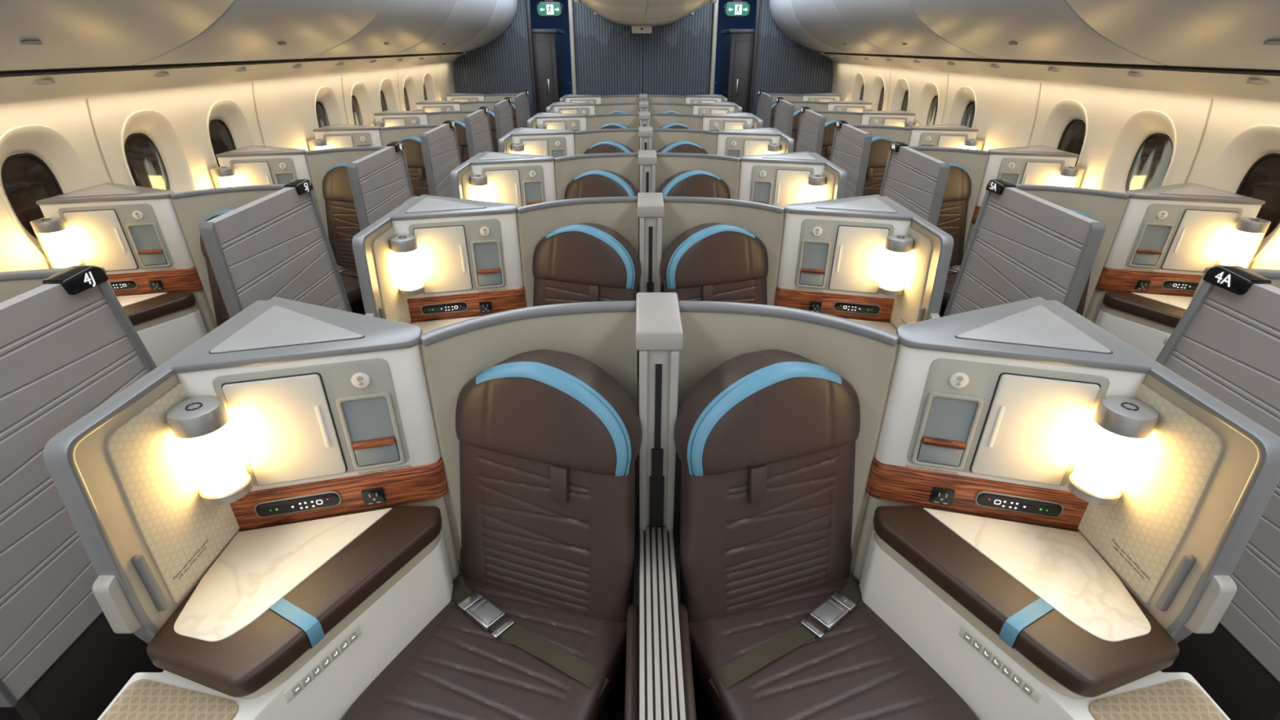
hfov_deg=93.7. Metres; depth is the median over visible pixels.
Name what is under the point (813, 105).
shell
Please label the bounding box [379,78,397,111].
window
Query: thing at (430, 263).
console
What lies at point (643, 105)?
divider
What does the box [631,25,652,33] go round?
ceiling camera
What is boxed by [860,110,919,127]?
console
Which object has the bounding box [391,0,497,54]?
bin
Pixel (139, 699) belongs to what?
shelf
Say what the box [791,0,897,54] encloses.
bin
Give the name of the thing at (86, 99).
trim
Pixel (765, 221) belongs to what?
shell
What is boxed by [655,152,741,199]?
shell
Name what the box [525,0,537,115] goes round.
post
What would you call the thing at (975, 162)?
shell
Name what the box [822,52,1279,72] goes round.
trim
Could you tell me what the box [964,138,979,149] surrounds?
lamp
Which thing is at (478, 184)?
lamp
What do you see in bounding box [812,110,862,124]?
shell
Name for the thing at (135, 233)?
console
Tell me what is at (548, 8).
exit sign
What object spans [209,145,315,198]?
console
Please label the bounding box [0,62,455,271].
wall
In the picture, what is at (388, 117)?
console
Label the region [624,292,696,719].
divider
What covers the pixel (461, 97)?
console
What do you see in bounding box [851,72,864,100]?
window
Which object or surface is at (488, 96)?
shell
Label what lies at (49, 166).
window
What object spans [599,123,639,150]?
seat
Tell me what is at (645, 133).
divider
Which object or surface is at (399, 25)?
bin
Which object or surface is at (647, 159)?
divider
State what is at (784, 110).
panel
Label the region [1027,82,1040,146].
trim
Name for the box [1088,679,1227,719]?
shelf
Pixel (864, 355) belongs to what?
shell
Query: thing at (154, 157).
window
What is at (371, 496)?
power socket
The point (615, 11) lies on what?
bin
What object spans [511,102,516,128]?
seat
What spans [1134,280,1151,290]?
power socket
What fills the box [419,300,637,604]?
shell
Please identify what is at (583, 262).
seat
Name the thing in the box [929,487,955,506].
power socket
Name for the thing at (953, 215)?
seat
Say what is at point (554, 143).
console
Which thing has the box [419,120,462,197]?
panel
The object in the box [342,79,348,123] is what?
trim
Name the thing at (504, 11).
bin
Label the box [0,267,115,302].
shell
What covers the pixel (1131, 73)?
light
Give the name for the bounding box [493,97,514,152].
panel
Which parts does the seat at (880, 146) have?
backrest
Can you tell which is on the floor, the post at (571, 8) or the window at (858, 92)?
the post at (571, 8)
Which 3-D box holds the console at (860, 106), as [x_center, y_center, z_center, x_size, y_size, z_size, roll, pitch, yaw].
[2.191,-2.061,6.315,0.469,1.179,0.988,0,28,0]
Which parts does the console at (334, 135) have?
storage door, lid panel, console lid, pocket frame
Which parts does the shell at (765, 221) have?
shell trim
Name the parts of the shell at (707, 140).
shell trim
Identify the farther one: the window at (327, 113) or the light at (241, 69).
the window at (327, 113)
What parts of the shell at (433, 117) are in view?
shell trim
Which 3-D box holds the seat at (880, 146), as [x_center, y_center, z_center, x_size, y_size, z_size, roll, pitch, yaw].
[1.802,-1.033,4.429,0.482,1.112,0.673,-9,29,-17]
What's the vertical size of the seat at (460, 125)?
1.112 m
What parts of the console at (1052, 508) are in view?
pocket panel, pocket frame, reading light knob, door handle, console lid, lid panel, storage door, fabric panel, partition handle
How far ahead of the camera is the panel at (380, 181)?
3.16 m
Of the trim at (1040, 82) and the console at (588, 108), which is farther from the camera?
the console at (588, 108)
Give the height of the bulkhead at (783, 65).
2.335 m
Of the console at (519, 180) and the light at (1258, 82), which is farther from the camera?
the console at (519, 180)
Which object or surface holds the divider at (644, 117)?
on the floor
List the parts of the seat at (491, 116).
backrest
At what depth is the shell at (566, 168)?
3.29 m
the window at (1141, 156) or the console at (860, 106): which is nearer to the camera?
the window at (1141, 156)
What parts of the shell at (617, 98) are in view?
shell trim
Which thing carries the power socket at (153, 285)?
attached to the console at (135, 233)
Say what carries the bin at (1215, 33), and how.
attached to the wall at (1009, 107)
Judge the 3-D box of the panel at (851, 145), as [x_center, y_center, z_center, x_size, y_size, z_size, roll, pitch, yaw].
[1.470,-1.101,4.449,0.060,1.213,0.751,0,28,0]
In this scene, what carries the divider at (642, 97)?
on the floor
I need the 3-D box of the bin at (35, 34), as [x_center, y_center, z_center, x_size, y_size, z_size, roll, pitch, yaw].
[-1.811,-1.205,1.711,0.735,0.696,1.438,0,28,0]
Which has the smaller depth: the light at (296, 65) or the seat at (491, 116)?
the light at (296, 65)
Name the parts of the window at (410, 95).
pane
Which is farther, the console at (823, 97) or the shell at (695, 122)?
the console at (823, 97)
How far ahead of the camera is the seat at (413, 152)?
4.38 m
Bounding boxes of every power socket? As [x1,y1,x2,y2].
[148,280,164,290]
[361,487,386,506]
[479,301,492,312]
[808,301,822,312]
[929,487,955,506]
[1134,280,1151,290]
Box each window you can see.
[0,124,93,262]
[120,109,195,192]
[206,99,254,167]
[314,86,342,128]
[350,81,373,125]
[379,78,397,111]
[403,75,417,111]
[422,72,435,100]
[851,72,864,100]
[869,75,884,111]
[890,78,909,111]
[915,81,939,125]
[947,86,976,128]
[1038,99,1088,167]
[1099,109,1177,192]
[1204,124,1279,262]
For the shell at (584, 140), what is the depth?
4.26 m
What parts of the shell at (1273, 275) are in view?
shell trim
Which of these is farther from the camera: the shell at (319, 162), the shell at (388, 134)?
the shell at (388, 134)
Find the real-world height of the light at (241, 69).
0.018 m
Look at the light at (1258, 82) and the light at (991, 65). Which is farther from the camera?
the light at (991, 65)
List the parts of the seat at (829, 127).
backrest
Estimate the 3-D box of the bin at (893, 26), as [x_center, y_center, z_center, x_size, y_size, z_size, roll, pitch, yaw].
[1.891,-2.553,4.278,0.735,0.696,1.438,0,28,0]
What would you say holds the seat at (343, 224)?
on the floor
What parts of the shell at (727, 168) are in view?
shell trim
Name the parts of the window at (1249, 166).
pane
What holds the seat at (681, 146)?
on the floor
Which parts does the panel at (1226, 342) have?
panel edge trim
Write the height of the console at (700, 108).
1.179 m
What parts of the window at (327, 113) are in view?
pane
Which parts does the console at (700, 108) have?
console lid, lid panel, storage door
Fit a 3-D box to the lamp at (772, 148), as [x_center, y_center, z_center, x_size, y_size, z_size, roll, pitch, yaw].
[0.897,-1.347,4.040,0.091,0.202,0.090,0,28,0]
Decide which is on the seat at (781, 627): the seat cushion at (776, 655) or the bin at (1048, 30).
the seat cushion at (776, 655)
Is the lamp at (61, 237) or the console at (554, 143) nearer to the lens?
the lamp at (61, 237)
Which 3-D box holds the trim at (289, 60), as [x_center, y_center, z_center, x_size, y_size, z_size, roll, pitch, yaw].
[-2.166,-1.425,2.809,0.068,0.088,10.300,0,28,0]
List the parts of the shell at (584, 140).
shell trim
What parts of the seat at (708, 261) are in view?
backrest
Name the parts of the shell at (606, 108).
shell trim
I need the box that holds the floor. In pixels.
[457,353,702,719]
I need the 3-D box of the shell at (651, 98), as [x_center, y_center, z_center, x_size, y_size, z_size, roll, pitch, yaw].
[0.321,-2.624,7.394,0.491,1.172,0.090,11,30,20]
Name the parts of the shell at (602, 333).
shell trim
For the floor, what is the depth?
1.79 m
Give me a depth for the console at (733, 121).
5.04 m
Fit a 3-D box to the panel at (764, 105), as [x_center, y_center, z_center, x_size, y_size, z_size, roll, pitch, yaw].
[1.470,-2.621,7.344,0.060,1.213,0.751,0,28,0]
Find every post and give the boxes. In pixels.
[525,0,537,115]
[568,0,577,94]
[708,0,718,94]
[747,0,760,113]
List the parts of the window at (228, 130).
pane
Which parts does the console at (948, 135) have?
pocket frame, console lid, lid panel, storage door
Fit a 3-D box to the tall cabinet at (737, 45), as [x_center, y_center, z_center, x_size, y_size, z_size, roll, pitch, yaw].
[1.590,-3.611,8.512,0.880,1.880,1.010,0,28,0]
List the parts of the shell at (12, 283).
shell trim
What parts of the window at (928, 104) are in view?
pane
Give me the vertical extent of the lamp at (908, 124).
0.202 m
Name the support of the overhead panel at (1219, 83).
attached to the wall at (1009, 107)
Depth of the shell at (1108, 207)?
2.50 m
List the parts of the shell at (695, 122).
shell trim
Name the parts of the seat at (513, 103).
backrest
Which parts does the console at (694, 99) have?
console lid, storage door, lid panel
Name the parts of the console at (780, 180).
pocket frame, reading light knob, door handle, console lid, lid panel, storage door, fabric panel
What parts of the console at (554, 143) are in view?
fabric panel, storage door, lid panel, console lid, pocket frame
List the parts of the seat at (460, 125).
backrest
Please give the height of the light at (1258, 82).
0.018 m
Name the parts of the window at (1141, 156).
pane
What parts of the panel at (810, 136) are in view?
panel edge trim, panel trim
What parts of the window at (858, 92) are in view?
pane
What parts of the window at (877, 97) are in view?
pane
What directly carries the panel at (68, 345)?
on the floor
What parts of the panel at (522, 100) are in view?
panel trim, panel edge trim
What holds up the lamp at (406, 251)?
attached to the console at (430, 263)
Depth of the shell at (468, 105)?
6.37 m
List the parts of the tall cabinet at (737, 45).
handle, door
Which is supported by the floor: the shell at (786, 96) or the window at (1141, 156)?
the shell at (786, 96)
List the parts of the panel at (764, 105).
panel edge trim, panel trim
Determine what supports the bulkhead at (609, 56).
on the floor
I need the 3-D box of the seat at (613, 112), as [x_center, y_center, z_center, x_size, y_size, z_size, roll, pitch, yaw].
[-0.292,-1.937,6.151,0.482,1.112,0.673,9,29,17]
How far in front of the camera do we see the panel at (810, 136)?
5.12 m
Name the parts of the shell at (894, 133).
shell trim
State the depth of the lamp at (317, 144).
4.19 m
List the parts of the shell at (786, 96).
shell trim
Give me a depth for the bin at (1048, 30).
2.93 m
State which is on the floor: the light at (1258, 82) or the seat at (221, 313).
the seat at (221, 313)
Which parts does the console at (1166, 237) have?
pocket panel, pocket frame, reading light knob, door handle, console lid, storage door, lid panel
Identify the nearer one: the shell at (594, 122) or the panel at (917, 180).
the panel at (917, 180)
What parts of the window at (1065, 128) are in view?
pane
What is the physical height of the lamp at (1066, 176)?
0.202 m
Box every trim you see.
[0,52,463,74]
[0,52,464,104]
[86,98,113,182]
[252,82,265,146]
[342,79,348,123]
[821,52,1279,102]
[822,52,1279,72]
[941,74,948,124]
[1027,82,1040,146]
[1183,98,1213,183]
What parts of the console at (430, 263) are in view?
partition handle, fabric panel, storage door, lid panel, console lid, door handle, reading light knob, pocket frame, pocket panel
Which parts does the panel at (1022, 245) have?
panel edge trim, panel trim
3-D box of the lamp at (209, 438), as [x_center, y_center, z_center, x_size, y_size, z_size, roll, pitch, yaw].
[-0.818,0.173,1.144,0.091,0.202,0.090,0,28,0]
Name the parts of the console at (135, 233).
lid panel, storage door, console lid, door handle, reading light knob, pocket frame, pocket panel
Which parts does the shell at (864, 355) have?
shell trim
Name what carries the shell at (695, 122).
on the floor
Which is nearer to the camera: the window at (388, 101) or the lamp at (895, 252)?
the lamp at (895, 252)
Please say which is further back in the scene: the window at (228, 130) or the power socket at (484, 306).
the window at (228, 130)
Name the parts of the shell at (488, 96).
shell trim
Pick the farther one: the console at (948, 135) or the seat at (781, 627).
the console at (948, 135)
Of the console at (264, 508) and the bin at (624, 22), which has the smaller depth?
the console at (264, 508)
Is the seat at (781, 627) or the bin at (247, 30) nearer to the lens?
the seat at (781, 627)
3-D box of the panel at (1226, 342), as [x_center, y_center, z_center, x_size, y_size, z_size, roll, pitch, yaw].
[1.470,0.419,1.553,0.060,1.213,0.751,0,28,0]
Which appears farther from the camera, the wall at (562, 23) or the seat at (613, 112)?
the wall at (562, 23)
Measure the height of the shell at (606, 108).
1.172 m
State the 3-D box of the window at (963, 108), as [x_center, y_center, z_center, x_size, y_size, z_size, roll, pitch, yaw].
[2.466,-1.786,4.574,0.099,0.550,0.400,0,28,0]
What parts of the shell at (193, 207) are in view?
shell trim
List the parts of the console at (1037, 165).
pocket frame, reading light knob, console lid, lid panel, storage door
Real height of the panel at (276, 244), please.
1.213 m
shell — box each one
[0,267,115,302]
[169,184,284,327]
[304,146,386,235]
[379,124,442,146]
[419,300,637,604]
[426,110,477,124]
[459,100,502,111]
[484,93,519,102]
[515,195,638,375]
[554,152,639,257]
[573,128,639,155]
[586,112,639,129]
[595,102,639,114]
[601,94,639,103]
[647,94,685,103]
[648,102,693,114]
[649,112,702,129]
[652,128,717,155]
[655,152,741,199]
[661,195,785,305]
[673,300,899,603]
[766,93,803,102]
[786,100,827,111]
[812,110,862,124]
[848,124,911,146]
[907,146,989,258]
[1015,184,1129,317]
[1189,267,1279,304]
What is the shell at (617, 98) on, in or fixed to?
on the floor
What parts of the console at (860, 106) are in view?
console lid, lid panel, storage door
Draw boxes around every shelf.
[100,679,238,719]
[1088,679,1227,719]
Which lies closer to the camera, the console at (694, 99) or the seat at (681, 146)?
the seat at (681, 146)
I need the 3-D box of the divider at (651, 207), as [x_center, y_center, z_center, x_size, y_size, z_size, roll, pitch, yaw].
[0.040,0.039,2.313,0.140,1.180,0.800,0,28,0]
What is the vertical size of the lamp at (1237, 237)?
0.202 m
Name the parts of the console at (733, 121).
console lid, lid panel, storage door, fabric panel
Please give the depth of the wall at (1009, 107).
3.23 m
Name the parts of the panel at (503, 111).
panel trim, ridged panel, panel edge trim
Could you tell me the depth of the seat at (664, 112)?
6.05 m
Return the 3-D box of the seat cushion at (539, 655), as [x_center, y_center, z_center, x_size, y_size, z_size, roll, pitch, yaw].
[-0.313,0.699,1.302,0.470,0.127,0.530,9,29,17]
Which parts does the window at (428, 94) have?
pane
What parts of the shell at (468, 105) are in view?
shell trim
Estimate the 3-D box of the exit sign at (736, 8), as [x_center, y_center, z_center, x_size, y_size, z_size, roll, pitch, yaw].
[1.150,-4.265,7.037,0.310,0.430,0.073,0,28,0]
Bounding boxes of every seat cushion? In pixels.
[338,265,362,305]
[342,572,626,719]
[688,572,978,719]
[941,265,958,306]
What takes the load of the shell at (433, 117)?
on the floor
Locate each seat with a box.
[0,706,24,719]
[200,208,234,326]
[322,162,365,315]
[342,349,642,719]
[399,136,429,195]
[442,120,469,163]
[475,108,497,151]
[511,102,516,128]
[532,222,640,306]
[564,170,638,199]
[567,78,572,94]
[583,141,639,174]
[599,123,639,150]
[608,111,639,126]
[651,123,690,150]
[656,170,730,199]
[657,141,707,154]
[659,111,679,113]
[659,222,768,304]
[673,349,978,719]
[713,81,718,94]
[769,101,776,128]
[791,109,811,152]
[821,120,837,160]
[862,136,893,195]
[936,162,971,317]
[1068,208,1093,315]
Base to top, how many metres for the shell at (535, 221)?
1.172 m
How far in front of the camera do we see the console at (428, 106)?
6.21 m
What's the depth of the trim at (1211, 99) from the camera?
2.60 m
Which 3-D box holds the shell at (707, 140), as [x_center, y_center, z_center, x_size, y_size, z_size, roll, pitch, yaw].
[0.321,-1.104,4.499,0.491,1.172,0.090,11,30,20]
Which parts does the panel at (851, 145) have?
panel edge trim, panel trim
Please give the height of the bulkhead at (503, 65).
2.335 m
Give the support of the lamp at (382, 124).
attached to the console at (388, 117)
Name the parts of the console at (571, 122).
fabric panel, storage door, lid panel, console lid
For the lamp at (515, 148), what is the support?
attached to the console at (554, 143)
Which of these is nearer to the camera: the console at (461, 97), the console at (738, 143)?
the console at (738, 143)
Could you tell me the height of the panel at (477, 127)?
1.213 m
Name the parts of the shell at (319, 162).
shell trim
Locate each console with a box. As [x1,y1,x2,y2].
[30,182,216,367]
[43,297,460,719]
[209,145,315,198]
[307,124,382,150]
[351,194,525,560]
[369,110,428,127]
[413,100,460,112]
[446,93,484,102]
[449,151,556,207]
[498,127,574,157]
[527,112,586,131]
[546,102,595,115]
[560,94,601,103]
[684,94,727,103]
[692,102,742,115]
[702,112,763,131]
[716,127,794,157]
[737,151,846,207]
[774,194,953,568]
[802,93,840,102]
[826,100,874,112]
[850,297,1279,719]
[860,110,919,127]
[908,124,983,150]
[963,145,1084,256]
[1085,182,1271,359]
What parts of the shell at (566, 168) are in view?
shell trim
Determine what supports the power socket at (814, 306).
attached to the console at (869, 260)
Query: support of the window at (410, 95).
in the wall at (286, 117)
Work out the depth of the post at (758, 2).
7.43 m
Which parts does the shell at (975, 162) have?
shell trim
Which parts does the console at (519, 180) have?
fabric panel, storage door, lid panel, console lid, door handle, reading light knob, pocket frame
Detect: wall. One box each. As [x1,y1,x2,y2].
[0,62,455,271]
[506,0,777,94]
[830,62,1279,270]
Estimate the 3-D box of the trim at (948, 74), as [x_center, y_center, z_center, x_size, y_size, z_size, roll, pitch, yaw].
[2.422,-1.702,4.963,0.032,1.200,0.008,0,28,0]
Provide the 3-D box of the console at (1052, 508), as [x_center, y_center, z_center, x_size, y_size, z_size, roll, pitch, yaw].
[0.759,0.592,1.262,0.482,1.179,0.964,0,28,0]
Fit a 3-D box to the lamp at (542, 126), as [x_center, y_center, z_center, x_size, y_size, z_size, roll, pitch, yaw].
[-0.818,-1.854,5.005,0.091,0.202,0.090,0,28,0]
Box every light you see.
[32,78,55,84]
[153,71,169,76]
[235,67,246,71]
[292,64,302,67]
[990,64,1000,67]
[1047,67,1059,71]
[1127,71,1143,76]
[1246,78,1268,84]
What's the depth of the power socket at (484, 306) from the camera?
2.30 m
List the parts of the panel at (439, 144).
panel trim, panel edge trim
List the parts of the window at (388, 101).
pane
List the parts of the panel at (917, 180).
panel edge trim, panel trim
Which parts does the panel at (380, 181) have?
panel trim, panel edge trim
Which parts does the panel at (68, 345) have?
panel trim, panel edge trim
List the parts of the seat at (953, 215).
backrest, buckle plate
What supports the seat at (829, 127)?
on the floor
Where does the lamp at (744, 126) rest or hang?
attached to the console at (733, 121)
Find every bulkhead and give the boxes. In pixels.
[453,0,534,117]
[573,0,643,138]
[643,0,713,95]
[751,0,832,115]
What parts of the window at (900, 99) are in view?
pane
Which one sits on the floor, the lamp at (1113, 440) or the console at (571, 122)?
the console at (571, 122)
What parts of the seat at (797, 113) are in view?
backrest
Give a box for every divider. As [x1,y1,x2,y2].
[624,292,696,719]
[637,192,664,495]
[638,126,653,150]
[638,150,657,353]
[639,93,647,101]
[639,101,648,192]
[639,111,650,126]
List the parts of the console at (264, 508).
partition handle, fabric panel, storage door, lid panel, console lid, door handle, reading light knob, pocket frame, pocket panel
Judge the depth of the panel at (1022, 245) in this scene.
2.28 m
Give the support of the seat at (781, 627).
on the floor
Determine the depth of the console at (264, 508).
1.16 m
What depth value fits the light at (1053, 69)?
3.32 m
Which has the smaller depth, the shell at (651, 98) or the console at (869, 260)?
the console at (869, 260)
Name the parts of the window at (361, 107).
pane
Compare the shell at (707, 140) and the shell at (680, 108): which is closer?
the shell at (707, 140)
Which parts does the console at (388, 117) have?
storage door, lid panel, console lid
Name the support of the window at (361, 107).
in the wall at (286, 117)
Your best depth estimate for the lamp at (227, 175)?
3.24 m
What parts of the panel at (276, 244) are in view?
panel trim, panel edge trim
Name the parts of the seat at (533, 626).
buckle plate, backrest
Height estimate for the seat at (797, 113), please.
1.112 m
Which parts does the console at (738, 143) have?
pocket frame, console lid, lid panel, storage door, fabric panel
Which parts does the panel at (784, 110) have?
panel edge trim, panel trim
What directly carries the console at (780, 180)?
on the floor
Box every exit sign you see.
[536,0,563,17]
[724,0,750,17]
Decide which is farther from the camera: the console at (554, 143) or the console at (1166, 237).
the console at (554, 143)
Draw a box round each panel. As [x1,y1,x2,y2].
[0,265,164,719]
[199,179,352,318]
[346,141,413,231]
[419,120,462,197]
[464,106,493,158]
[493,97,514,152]
[514,90,530,128]
[755,90,773,128]
[773,97,795,137]
[794,106,826,155]
[829,120,872,198]
[879,141,950,226]
[942,179,1106,316]
[1155,265,1279,719]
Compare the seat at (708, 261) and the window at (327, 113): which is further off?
the window at (327, 113)
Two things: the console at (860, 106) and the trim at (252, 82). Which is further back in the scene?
the console at (860, 106)
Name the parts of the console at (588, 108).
storage door, lid panel, console lid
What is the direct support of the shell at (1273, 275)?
on the floor
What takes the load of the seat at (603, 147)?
on the floor
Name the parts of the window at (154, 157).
pane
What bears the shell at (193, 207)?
on the floor
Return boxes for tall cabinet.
[491,29,566,112]
[719,29,795,112]
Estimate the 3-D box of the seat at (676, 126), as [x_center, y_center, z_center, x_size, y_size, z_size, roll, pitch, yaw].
[0.372,-1.430,5.186,0.482,1.112,0.673,-9,29,-17]
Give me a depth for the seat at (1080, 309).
2.59 m
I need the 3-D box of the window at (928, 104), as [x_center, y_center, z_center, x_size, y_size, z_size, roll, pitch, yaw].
[2.466,-2.069,5.114,0.099,0.550,0.400,0,28,0]
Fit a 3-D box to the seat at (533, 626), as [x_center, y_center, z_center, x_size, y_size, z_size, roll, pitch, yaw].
[-0.292,0.597,1.325,0.482,1.112,0.673,9,29,17]
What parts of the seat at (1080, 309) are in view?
backrest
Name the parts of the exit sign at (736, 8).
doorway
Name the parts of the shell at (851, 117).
shell trim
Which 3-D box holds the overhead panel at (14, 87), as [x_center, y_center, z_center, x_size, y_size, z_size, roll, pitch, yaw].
[-2.263,-1.377,2.919,0.195,0.115,10.450,0,28,0]
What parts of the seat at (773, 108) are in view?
backrest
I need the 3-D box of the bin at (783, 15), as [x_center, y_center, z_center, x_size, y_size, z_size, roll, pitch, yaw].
[1.891,-3.832,6.713,0.735,0.696,1.138,0,28,0]
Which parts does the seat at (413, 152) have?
backrest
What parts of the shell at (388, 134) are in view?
shell trim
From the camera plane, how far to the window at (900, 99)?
5.69 m
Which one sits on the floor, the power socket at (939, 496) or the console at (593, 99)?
the console at (593, 99)
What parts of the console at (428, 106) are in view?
storage door, lid panel, console lid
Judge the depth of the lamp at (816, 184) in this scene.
3.03 m
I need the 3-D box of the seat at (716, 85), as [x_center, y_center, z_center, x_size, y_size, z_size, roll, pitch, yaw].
[0.990,-3.654,9.218,0.400,1.300,0.520,0,28,0]
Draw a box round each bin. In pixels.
[0,0,234,71]
[133,0,385,65]
[304,0,456,58]
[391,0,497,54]
[440,0,517,53]
[574,0,716,21]
[587,6,697,26]
[591,0,702,8]
[768,0,846,53]
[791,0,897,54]
[833,0,987,58]
[907,0,1164,65]
[1066,0,1279,70]
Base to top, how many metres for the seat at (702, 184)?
1.112 m
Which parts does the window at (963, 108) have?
pane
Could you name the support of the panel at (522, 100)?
on the floor
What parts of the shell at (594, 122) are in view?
shell trim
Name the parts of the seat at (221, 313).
backrest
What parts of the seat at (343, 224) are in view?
backrest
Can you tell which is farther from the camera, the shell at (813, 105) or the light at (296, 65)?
the shell at (813, 105)
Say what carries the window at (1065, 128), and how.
in the wall at (1009, 107)
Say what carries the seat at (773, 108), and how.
on the floor
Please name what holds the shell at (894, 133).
on the floor
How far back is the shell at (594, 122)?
5.22 m
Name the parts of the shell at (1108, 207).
shell trim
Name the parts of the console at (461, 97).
lid panel, storage door, console lid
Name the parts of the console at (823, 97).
console lid, storage door, lid panel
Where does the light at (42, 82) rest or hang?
attached to the wall at (286, 117)
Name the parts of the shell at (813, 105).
shell trim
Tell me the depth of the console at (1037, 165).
3.33 m
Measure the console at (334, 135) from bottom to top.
1.179 m
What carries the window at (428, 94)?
in the wall at (286, 117)
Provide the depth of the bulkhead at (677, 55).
7.46 m
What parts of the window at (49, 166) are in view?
pane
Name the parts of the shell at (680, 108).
shell trim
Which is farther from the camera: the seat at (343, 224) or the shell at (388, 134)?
the shell at (388, 134)
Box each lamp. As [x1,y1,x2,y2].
[31,217,82,268]
[165,395,253,506]
[213,166,237,187]
[311,138,327,150]
[373,121,385,127]
[389,234,425,295]
[469,174,488,201]
[511,143,524,154]
[535,124,546,128]
[742,124,753,128]
[767,143,781,154]
[806,174,826,202]
[877,234,914,295]
[903,121,915,127]
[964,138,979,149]
[1056,166,1080,186]
[1066,395,1158,506]
[1217,217,1269,268]
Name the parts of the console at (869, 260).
pocket panel, pocket frame, reading light knob, door handle, console lid, lid panel, storage door, fabric panel, partition handle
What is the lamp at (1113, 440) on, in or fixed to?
attached to the console at (1052, 508)
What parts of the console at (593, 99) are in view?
lid panel, storage door, console lid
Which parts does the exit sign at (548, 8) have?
doorway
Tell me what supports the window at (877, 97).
in the wall at (1009, 107)
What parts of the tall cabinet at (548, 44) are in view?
door, handle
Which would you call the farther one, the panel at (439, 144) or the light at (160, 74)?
the panel at (439, 144)
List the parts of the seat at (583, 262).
backrest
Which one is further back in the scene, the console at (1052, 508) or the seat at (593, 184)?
the seat at (593, 184)
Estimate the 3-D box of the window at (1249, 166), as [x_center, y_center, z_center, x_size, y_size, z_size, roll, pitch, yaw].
[2.466,-0.652,2.414,0.099,0.550,0.400,0,28,0]
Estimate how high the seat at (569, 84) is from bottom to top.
1.300 m
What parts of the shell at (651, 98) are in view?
shell trim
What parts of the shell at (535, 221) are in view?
shell trim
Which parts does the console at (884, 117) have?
console lid, lid panel, storage door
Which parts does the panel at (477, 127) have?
panel trim, panel edge trim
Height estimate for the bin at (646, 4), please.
0.534 m
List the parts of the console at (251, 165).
storage door, lid panel, console lid, reading light knob, pocket frame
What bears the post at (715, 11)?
on the floor
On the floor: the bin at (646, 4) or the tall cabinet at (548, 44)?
the tall cabinet at (548, 44)

